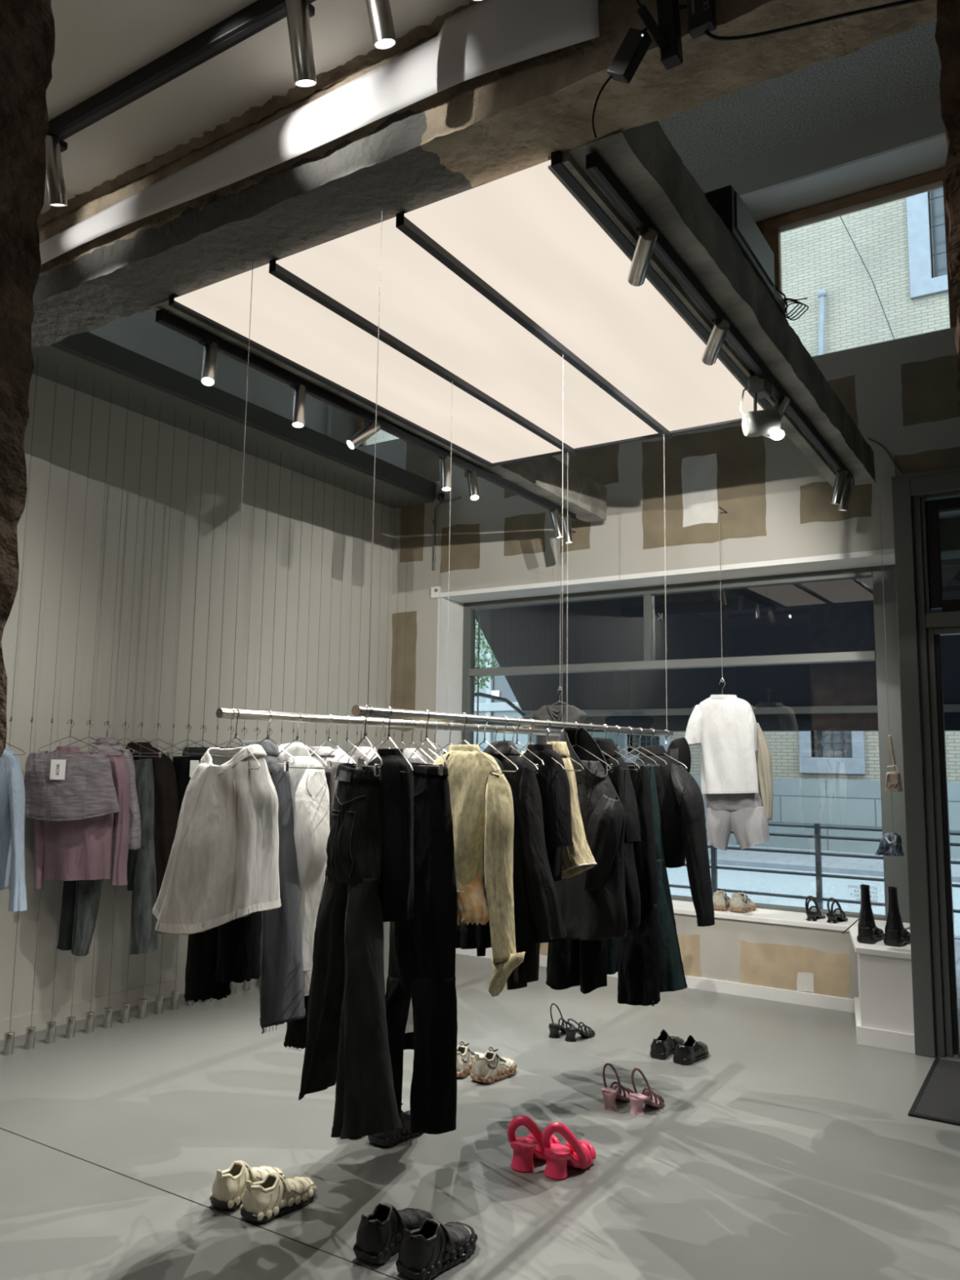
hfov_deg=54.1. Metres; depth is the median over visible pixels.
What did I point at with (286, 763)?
wire hanger
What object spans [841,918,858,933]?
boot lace
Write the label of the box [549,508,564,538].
track spotlight
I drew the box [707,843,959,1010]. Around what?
pavement
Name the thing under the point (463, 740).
wire hanger
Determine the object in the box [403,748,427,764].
shirt
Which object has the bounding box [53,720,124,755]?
wire hanger
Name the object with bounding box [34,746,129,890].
long sleeved top
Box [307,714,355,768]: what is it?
wire hanger
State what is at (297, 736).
wire hanger
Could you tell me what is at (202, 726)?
wire hanger
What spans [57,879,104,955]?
jeans
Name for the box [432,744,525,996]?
denim jacket
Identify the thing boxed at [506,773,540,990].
trousers
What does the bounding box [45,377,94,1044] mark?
cord
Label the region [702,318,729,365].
track spotlight
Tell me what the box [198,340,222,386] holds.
track spotlight
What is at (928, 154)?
trim
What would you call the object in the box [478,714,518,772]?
wire hanger
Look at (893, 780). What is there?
handbag
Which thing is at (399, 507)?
cord
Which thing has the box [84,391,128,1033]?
cord
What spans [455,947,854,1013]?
baseboard
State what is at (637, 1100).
sandal
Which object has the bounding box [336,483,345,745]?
cord
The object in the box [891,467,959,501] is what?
door frame
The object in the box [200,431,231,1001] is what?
cord
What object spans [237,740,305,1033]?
trousers
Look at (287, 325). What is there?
diffuser
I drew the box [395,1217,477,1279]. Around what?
sneaker
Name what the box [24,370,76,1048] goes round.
cord
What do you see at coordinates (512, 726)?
wire hanger
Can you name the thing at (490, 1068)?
shoe
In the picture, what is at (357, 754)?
blouse
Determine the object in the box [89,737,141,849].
blouse
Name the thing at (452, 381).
cord
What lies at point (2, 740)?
wire hanger
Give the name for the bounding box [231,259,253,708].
cord
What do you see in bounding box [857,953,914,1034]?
plinth
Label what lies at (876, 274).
stone building
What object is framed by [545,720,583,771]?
wire hanger
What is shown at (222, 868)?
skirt
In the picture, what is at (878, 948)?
window sill
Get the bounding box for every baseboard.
[0,976,185,1040]
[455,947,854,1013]
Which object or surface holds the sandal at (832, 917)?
on the window sill
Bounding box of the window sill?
[671,899,911,959]
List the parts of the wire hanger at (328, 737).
frame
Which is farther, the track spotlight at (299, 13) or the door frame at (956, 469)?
the door frame at (956, 469)
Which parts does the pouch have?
handle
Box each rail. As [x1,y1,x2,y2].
[215,707,562,736]
[351,705,673,737]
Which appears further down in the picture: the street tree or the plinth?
the plinth
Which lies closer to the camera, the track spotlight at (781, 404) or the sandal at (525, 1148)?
the sandal at (525, 1148)
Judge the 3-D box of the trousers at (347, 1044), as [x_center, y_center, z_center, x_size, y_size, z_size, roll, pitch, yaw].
[-0.360,0.851,2.656,0.163,0.996,0.579,4,-8,-24]
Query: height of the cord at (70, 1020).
3.580 m
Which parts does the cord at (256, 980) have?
cord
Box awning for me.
[474,558,959,731]
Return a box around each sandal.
[506,1115,560,1173]
[542,1122,595,1180]
[548,1003,577,1038]
[564,1018,595,1042]
[600,1062,634,1110]
[628,1067,664,1115]
[804,895,826,921]
[826,897,848,923]
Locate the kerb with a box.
[709,857,959,939]
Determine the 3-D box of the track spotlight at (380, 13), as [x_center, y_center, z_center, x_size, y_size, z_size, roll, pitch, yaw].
[-0.262,-1.623,2.378,0.060,0.215,0.136,-4,-8,32]
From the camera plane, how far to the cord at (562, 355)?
3.80 m
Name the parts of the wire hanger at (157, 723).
frame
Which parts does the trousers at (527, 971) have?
leg, leg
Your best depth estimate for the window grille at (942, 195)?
16.82 m
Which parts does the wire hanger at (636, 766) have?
frame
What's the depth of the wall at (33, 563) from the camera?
5.87 m
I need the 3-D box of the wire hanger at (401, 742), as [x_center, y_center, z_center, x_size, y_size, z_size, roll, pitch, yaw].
[-0.310,0.408,3.713,0.008,0.191,0.414,5,-8,-33]
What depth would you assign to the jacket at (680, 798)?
4.20 m
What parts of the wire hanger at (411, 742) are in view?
frame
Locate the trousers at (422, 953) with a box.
[385,762,457,1134]
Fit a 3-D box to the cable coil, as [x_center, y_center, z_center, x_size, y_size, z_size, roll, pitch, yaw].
[1.344,-1.427,4.040,0.119,0.080,0.105,-4,-8,32]
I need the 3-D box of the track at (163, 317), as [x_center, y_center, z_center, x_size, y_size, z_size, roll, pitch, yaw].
[-0.288,-1.048,5.079,0.034,0.046,3.530,-4,-8,32]
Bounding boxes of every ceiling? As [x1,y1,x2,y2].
[39,0,470,213]
[84,306,328,435]
[658,20,941,177]
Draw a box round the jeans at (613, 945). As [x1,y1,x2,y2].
[607,937,619,974]
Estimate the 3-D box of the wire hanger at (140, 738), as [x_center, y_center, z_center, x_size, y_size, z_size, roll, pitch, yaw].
[-1.951,0.576,5.408,0.334,0.199,0.012,0,-7,6]
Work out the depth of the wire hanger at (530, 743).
3.47 m
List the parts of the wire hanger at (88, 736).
frame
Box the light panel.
[168,149,773,466]
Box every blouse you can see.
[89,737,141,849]
[351,746,377,765]
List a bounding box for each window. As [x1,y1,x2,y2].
[461,564,909,923]
[755,166,955,328]
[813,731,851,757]
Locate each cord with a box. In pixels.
[3,363,57,1055]
[8,356,38,746]
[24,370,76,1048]
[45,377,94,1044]
[65,386,111,1038]
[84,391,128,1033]
[102,397,145,1027]
[120,404,160,1023]
[137,416,175,1018]
[154,422,190,1013]
[170,421,204,1009]
[186,426,218,1005]
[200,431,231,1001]
[230,436,244,745]
[230,445,257,994]
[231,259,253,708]
[242,448,269,990]
[255,451,281,986]
[280,455,293,744]
[293,466,303,735]
[304,477,314,734]
[315,480,324,746]
[325,474,335,746]
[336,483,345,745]
[346,484,355,754]
[356,484,364,737]
[366,489,373,735]
[367,211,382,705]
[375,493,382,744]
[384,493,391,748]
[393,506,399,746]
[402,517,408,737]
[445,381,453,722]
[558,537,561,689]
[561,355,563,721]
[566,451,568,722]
[663,440,666,714]
[719,513,724,682]
[879,495,893,831]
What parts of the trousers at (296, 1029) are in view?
leg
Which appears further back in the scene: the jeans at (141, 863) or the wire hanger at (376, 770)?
the jeans at (141, 863)
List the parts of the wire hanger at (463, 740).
frame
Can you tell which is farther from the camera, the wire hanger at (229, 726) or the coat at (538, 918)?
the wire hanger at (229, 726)
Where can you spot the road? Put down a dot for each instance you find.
(759, 882)
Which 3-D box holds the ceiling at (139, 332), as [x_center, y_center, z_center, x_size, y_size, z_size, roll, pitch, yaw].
[-2.570,-2.452,6.972,0.300,2.100,3.990,-4,-8,32]
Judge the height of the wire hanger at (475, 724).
0.191 m
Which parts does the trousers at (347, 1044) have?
leg, leg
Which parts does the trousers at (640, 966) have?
leg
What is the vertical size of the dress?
0.996 m
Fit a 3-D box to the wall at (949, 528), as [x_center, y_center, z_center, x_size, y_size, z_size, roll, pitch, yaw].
[-1.026,0.572,8.648,17.000,4.150,0.280,-4,-8,32]
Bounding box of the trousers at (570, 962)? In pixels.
[545,938,608,994]
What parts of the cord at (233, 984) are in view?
cord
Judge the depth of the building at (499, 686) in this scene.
15.37 m
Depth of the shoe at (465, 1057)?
4.44 m
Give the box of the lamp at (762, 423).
[739,374,784,439]
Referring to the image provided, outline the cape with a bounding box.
[547,741,596,878]
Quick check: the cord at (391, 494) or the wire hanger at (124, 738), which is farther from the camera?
the cord at (391, 494)
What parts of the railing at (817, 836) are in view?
post, rail, post, rail, rail, rail, rail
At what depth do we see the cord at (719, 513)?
6.20 m
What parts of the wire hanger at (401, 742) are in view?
frame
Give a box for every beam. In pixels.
[32,0,939,351]
[561,122,875,484]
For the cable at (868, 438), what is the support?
attached to the wall at (902, 394)
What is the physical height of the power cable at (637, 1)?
0.132 m
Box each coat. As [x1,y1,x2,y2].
[124,742,178,933]
[483,740,568,945]
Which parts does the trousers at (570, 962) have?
leg, leg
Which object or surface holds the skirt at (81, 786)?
hanging from the wire hanger at (69, 736)
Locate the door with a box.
[891,471,959,1057]
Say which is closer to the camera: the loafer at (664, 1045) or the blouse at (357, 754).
the blouse at (357, 754)
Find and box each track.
[49,0,316,142]
[155,309,576,520]
[586,151,854,485]
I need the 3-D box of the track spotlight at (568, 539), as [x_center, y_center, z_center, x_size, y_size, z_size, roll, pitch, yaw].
[0.595,-0.765,6.441,0.074,0.202,0.100,-4,-8,32]
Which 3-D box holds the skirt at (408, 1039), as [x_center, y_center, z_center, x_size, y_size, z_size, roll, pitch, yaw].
[-0.336,1.119,3.969,0.125,1.147,0.263,7,-9,-42]
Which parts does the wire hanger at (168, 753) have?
frame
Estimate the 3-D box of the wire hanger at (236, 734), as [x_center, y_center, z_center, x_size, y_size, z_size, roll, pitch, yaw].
[-0.775,0.312,2.984,0.008,0.191,0.414,6,-9,-35]
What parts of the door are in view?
frame, sash, pane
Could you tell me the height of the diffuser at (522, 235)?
0.008 m
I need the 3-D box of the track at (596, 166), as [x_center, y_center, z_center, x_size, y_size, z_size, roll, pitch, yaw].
[1.267,-1.144,4.129,0.034,0.046,3.580,-4,-8,32]
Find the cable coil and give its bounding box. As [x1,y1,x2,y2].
[782,297,808,320]
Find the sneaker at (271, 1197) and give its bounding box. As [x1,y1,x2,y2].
[240,1172,317,1222]
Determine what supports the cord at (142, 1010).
hanging from the wall at (33, 563)
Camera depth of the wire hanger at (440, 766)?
2.86 m
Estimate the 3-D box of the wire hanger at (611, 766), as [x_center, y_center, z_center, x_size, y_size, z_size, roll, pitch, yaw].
[0.459,0.445,3.897,0.012,0.199,0.334,6,-9,-35]
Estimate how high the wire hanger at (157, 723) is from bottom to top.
0.191 m
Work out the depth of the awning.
7.66 m
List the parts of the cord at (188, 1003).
cord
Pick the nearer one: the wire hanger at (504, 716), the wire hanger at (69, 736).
the wire hanger at (504, 716)
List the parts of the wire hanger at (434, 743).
frame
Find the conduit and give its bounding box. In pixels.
[432,496,460,569]
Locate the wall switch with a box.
[431,586,440,598]
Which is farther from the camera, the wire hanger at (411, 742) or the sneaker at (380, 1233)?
the wire hanger at (411, 742)
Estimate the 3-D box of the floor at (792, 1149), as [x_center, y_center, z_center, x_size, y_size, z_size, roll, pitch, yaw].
[0.110,1.829,2.076,7.420,0.121,9.200,-4,-8,32]
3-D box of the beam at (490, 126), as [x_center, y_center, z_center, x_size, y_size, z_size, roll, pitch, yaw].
[-0.637,-1.550,3.111,5.434,0.441,0.270,-4,-8,32]
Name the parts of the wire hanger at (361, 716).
frame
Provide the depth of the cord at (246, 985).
6.23 m
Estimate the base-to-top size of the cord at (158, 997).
3.580 m
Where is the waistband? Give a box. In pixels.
[182,746,209,756]
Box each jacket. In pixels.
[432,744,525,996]
[521,743,573,881]
[554,721,627,940]
[592,737,640,929]
[635,745,715,926]
[755,722,773,820]
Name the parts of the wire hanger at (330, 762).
frame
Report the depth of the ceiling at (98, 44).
2.81 m
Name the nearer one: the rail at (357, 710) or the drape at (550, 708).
the rail at (357, 710)
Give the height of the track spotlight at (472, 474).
0.200 m
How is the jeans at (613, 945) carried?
hanging from the wire hanger at (636, 766)
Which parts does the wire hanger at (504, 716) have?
frame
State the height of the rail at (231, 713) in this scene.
0.034 m
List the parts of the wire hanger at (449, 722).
frame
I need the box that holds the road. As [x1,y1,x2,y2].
[666,862,959,935]
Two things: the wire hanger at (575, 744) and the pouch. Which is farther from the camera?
the pouch
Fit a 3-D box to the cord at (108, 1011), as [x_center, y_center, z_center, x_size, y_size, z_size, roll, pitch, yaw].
[-2.013,0.339,5.357,0.045,3.580,0.045,-4,-8,32]
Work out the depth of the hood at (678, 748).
4.52 m
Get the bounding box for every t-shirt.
[308,746,340,815]
[684,694,759,793]
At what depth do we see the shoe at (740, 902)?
6.17 m
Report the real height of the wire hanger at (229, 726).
0.191 m
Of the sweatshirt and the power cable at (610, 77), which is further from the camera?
the sweatshirt
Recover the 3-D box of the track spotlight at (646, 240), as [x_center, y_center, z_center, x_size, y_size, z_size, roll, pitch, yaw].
[0.524,-1.230,3.009,0.077,0.118,0.206,1,-7,1]
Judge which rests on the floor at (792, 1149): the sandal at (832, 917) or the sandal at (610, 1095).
the sandal at (610, 1095)
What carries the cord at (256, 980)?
hanging from the wall at (33, 563)
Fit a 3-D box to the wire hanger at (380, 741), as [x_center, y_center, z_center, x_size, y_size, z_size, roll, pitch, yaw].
[-0.380,0.394,3.604,0.008,0.191,0.414,5,-8,-33]
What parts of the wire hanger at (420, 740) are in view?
frame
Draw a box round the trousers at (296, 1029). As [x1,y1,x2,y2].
[283,772,331,1051]
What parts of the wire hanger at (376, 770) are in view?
frame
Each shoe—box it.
[368,1102,421,1146]
[456,1041,484,1077]
[470,1047,516,1084]
[712,888,730,911]
[728,890,755,913]
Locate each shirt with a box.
[0,741,26,911]
[332,748,351,762]
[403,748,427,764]
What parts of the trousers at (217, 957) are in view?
leg, leg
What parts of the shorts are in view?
leg, leg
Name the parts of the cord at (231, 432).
cord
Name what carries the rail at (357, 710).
hanging from the cord at (381, 211)
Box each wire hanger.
[1,740,25,755]
[37,719,100,755]
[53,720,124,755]
[80,742,141,755]
[81,720,134,753]
[117,722,159,756]
[121,722,168,757]
[128,723,190,756]
[161,724,208,755]
[169,725,221,755]
[213,726,239,747]
[222,707,260,769]
[257,710,294,771]
[276,711,327,768]
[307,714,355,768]
[324,715,370,769]
[337,715,377,760]
[347,704,382,776]
[360,717,390,759]
[366,706,413,773]
[392,719,426,764]
[402,720,435,761]
[408,709,447,775]
[413,720,439,757]
[421,720,446,764]
[426,722,453,760]
[432,712,499,772]
[475,724,484,749]
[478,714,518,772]
[502,715,537,772]
[511,726,524,753]
[514,717,544,773]
[518,718,564,771]
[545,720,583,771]
[571,721,611,770]
[589,723,619,772]
[603,724,639,770]
[614,725,644,772]
[619,726,657,771]
[621,727,666,771]
[624,728,687,769]
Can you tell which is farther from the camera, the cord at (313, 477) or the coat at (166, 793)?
the cord at (313, 477)
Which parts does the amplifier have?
plate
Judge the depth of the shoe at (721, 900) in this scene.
6.23 m
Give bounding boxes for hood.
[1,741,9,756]
[278,742,311,761]
[664,729,691,773]
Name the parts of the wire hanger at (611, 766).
frame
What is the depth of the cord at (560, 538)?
6.78 m
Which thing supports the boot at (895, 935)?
on the window sill
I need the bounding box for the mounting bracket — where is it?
[636,0,687,70]
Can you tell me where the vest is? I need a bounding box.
[533,705,586,744]
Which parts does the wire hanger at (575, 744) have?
frame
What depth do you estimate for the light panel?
3.68 m
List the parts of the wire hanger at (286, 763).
frame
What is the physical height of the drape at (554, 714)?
0.123 m
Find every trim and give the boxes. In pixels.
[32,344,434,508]
[38,0,478,226]
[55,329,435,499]
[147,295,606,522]
[435,548,894,760]
[547,151,851,493]
[739,132,946,222]
[853,996,915,1053]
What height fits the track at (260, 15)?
0.051 m
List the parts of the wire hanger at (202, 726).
frame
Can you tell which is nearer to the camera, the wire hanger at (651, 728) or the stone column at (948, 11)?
the stone column at (948, 11)
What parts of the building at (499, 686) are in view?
window post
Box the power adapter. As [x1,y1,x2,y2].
[607,27,652,84]
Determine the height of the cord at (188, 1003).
3.580 m
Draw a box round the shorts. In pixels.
[703,792,769,850]
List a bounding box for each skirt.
[23,743,121,821]
[152,744,281,934]
[355,748,413,921]
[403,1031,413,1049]
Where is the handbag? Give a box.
[885,735,902,791]
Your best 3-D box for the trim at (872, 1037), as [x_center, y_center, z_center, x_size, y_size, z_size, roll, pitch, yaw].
[2.145,2.144,5.264,0.252,0.090,0.784,1,-7,1]
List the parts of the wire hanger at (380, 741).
frame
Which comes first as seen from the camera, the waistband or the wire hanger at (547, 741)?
the wire hanger at (547, 741)
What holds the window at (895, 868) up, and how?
in the wall at (902, 394)
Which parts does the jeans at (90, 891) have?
leg, leg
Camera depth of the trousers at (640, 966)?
4.05 m
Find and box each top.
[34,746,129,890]
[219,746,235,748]
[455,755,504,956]
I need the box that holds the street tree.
[474,618,499,692]
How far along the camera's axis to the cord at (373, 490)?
7.26 m
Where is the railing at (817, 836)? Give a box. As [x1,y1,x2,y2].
[669,819,959,913]
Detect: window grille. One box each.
[630,734,659,754]
[928,195,946,256]
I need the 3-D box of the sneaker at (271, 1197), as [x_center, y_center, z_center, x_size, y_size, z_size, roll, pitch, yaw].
[-0.657,1.824,3.132,0.122,0.127,0.284,-4,-9,36]
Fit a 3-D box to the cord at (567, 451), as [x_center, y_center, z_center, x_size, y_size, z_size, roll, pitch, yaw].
[0.466,-0.274,5.014,0.002,1.510,0.002,-4,-8,32]
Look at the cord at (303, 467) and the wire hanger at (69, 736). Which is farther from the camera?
the cord at (303, 467)
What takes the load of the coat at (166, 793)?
hanging from the wire hanger at (157, 723)
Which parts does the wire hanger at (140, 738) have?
frame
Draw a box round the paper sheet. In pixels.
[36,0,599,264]
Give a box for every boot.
[857,884,884,943]
[883,885,910,946]
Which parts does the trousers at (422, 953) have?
leg, leg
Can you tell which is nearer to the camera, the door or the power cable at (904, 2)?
the power cable at (904, 2)
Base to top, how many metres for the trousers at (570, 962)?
0.906 m
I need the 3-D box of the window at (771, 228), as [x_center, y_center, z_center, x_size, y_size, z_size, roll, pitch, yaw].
[3.702,-2.528,5.813,4.060,1.340,0.120,-4,-8,32]
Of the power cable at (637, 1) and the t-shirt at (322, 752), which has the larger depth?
the t-shirt at (322, 752)
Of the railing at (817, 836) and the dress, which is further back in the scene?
the railing at (817, 836)
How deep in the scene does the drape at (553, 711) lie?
6.63 m
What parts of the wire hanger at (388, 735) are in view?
frame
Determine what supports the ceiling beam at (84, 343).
attached to the wall at (902, 394)
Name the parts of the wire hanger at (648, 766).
frame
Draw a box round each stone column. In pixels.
[0,0,62,765]
[936,0,959,453]
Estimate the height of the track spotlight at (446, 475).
0.202 m
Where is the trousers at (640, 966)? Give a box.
[617,762,662,1006]
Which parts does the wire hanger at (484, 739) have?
frame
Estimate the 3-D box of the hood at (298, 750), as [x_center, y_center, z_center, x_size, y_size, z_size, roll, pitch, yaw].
[-0.699,0.423,3.497,0.143,0.083,0.133,-4,-8,32]
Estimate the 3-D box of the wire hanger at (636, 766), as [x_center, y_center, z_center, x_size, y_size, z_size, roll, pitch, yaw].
[0.599,0.474,4.115,0.012,0.199,0.334,6,-9,-35]
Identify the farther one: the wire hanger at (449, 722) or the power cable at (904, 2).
the wire hanger at (449, 722)
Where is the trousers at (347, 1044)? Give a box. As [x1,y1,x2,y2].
[298,763,401,1139]
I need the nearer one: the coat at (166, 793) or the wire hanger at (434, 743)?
the wire hanger at (434, 743)
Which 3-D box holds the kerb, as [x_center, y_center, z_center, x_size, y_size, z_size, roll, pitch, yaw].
[-1.992,3.455,15.277,100.000,0.080,5.130,-4,-8,32]
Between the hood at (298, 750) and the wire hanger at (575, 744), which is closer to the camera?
the hood at (298, 750)
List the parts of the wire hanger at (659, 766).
frame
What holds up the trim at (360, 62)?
attached to the wall at (33, 563)
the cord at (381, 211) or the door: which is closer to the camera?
the cord at (381, 211)
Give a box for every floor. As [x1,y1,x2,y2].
[0,953,959,1279]
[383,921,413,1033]
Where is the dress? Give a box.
[635,761,687,991]
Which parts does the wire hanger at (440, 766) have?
frame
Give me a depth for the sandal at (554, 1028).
5.08 m
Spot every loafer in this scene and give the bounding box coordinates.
[649,1029,684,1059]
[672,1035,708,1064]
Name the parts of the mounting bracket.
arm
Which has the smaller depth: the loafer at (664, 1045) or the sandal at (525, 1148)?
the sandal at (525, 1148)
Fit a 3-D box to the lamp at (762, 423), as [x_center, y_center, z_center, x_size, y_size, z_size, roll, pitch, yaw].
[1.220,-1.004,4.097,0.183,0.292,0.129,1,-7,-2]
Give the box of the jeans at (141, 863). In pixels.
[127,758,157,954]
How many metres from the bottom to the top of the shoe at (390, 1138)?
0.135 m
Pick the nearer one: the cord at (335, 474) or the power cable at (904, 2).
the power cable at (904, 2)
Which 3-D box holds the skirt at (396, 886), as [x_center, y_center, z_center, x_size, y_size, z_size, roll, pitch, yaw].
[-0.318,0.596,2.774,0.172,0.548,0.382,4,-8,-27]
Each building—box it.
[365,187,959,858]
[473,621,622,758]
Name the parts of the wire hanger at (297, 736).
frame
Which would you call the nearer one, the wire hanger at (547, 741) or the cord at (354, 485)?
the wire hanger at (547, 741)
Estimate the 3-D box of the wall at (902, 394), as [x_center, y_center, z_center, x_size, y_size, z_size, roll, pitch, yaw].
[2.090,-0.695,6.395,8.600,6.000,0.424,-4,-8,32]
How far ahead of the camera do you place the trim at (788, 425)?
3.40 m
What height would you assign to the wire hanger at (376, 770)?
0.199 m
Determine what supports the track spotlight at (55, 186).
attached to the track at (260, 15)
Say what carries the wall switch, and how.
attached to the wall at (902, 394)
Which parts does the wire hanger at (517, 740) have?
frame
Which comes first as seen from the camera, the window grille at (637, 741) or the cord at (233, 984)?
the cord at (233, 984)
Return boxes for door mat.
[907,1057,959,1126]
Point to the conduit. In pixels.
(459, 497)
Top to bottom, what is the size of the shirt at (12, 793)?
0.806 m
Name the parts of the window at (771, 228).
pane, frame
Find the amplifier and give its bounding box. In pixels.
[702,185,787,315]
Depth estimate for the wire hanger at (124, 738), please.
5.33 m
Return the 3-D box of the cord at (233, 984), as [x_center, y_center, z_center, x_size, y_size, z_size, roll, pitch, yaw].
[-1.527,0.440,6.118,0.045,3.580,0.045,-4,-8,32]
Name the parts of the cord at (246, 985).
cord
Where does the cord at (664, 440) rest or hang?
hanging from the light panel
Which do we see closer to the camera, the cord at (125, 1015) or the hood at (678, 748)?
the hood at (678, 748)
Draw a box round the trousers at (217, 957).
[184,911,261,1003]
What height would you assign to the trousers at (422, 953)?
1.122 m
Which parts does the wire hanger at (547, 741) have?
frame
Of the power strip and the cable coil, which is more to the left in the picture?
the power strip
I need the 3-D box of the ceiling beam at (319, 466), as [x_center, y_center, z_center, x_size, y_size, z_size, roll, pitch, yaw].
[-1.952,-1.401,6.438,1.200,0.140,3.990,-4,-8,32]
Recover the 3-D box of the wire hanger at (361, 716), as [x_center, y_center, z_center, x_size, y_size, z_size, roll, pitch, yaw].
[-0.444,0.380,3.504,0.008,0.191,0.414,6,-9,-35]
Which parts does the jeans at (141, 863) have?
leg, leg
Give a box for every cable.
[591,75,612,137]
[635,0,647,31]
[704,0,924,40]
[867,437,903,475]
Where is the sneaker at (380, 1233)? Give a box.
[353,1202,433,1263]
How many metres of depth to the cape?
3.44 m
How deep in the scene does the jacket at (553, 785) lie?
3.31 m
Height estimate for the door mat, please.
0.012 m
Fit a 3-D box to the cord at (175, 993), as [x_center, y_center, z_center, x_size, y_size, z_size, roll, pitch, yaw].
[-1.770,0.390,5.738,0.045,3.580,0.045,-4,-8,32]
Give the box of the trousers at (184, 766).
[173,747,203,815]
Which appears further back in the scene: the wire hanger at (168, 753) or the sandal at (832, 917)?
the sandal at (832, 917)
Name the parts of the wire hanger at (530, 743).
frame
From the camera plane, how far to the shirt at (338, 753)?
3.78 m
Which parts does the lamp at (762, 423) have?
bulb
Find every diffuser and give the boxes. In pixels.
[173,263,561,462]
[275,217,657,448]
[404,160,763,431]
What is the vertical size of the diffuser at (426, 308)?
0.008 m
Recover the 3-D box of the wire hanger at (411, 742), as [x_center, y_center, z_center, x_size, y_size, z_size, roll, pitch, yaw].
[-0.273,0.416,3.772,0.008,0.191,0.414,5,-8,-33]
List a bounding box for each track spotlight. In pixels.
[46,136,67,206]
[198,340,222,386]
[284,0,316,87]
[289,384,309,427]
[346,420,380,449]
[365,0,396,49]
[438,456,453,491]
[465,469,479,500]
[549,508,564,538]
[560,515,573,543]
[627,226,657,286]
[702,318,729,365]
[772,395,790,418]
[830,470,847,504]
[837,476,853,511]
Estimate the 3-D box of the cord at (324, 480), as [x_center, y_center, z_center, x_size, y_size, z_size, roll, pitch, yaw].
[-1.163,0.515,6.689,0.045,3.580,0.045,-4,-8,32]
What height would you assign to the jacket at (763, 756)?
0.756 m
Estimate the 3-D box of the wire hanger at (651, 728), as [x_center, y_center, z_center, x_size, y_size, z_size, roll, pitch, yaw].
[0.812,0.514,4.451,0.008,0.191,0.414,7,-9,-39]
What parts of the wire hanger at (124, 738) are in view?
frame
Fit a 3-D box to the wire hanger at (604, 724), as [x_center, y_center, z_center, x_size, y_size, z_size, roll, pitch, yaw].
[0.534,0.457,4.015,0.008,0.191,0.414,6,-9,-35]
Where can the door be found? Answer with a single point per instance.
(916, 522)
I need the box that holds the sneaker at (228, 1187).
[208,1160,285,1209]
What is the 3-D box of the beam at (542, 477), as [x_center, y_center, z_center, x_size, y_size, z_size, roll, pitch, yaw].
[-0.182,-1.188,5.195,0.163,0.253,3.862,-4,-8,32]
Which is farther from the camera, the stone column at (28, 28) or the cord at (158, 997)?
the cord at (158, 997)
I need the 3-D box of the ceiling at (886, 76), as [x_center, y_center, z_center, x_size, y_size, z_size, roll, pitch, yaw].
[1.034,-3.673,4.832,8.200,0.100,3.990,-4,-8,32]
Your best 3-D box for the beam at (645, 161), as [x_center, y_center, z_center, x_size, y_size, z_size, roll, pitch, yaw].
[1.321,-1.264,4.218,0.205,0.210,3.810,-4,-8,32]
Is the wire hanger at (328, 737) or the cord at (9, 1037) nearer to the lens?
the wire hanger at (328, 737)
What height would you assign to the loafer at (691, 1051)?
0.119 m
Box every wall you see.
[0,374,393,1020]
[327,97,959,999]
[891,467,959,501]
[938,517,959,559]
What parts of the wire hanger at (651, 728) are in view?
frame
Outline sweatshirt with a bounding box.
[278,742,329,995]
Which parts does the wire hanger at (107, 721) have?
frame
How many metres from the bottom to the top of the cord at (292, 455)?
3.580 m
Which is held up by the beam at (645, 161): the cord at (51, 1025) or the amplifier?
the amplifier
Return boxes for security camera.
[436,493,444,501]
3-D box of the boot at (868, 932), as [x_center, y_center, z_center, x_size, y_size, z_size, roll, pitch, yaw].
[2.197,1.528,5.304,0.126,0.319,0.275,-4,-8,32]
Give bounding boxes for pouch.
[875,832,903,856]
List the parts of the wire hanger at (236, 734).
frame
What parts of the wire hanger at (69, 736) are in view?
frame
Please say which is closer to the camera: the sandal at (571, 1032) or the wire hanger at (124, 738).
the sandal at (571, 1032)
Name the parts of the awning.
arm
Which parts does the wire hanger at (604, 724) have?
frame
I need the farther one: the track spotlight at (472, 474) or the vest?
the vest
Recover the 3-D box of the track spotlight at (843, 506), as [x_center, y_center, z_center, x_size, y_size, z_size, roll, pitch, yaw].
[2.137,-0.859,5.505,0.094,0.202,0.100,-4,-8,32]
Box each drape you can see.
[546,705,564,713]
[547,706,564,717]
[547,707,564,721]
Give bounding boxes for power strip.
[686,0,716,39]

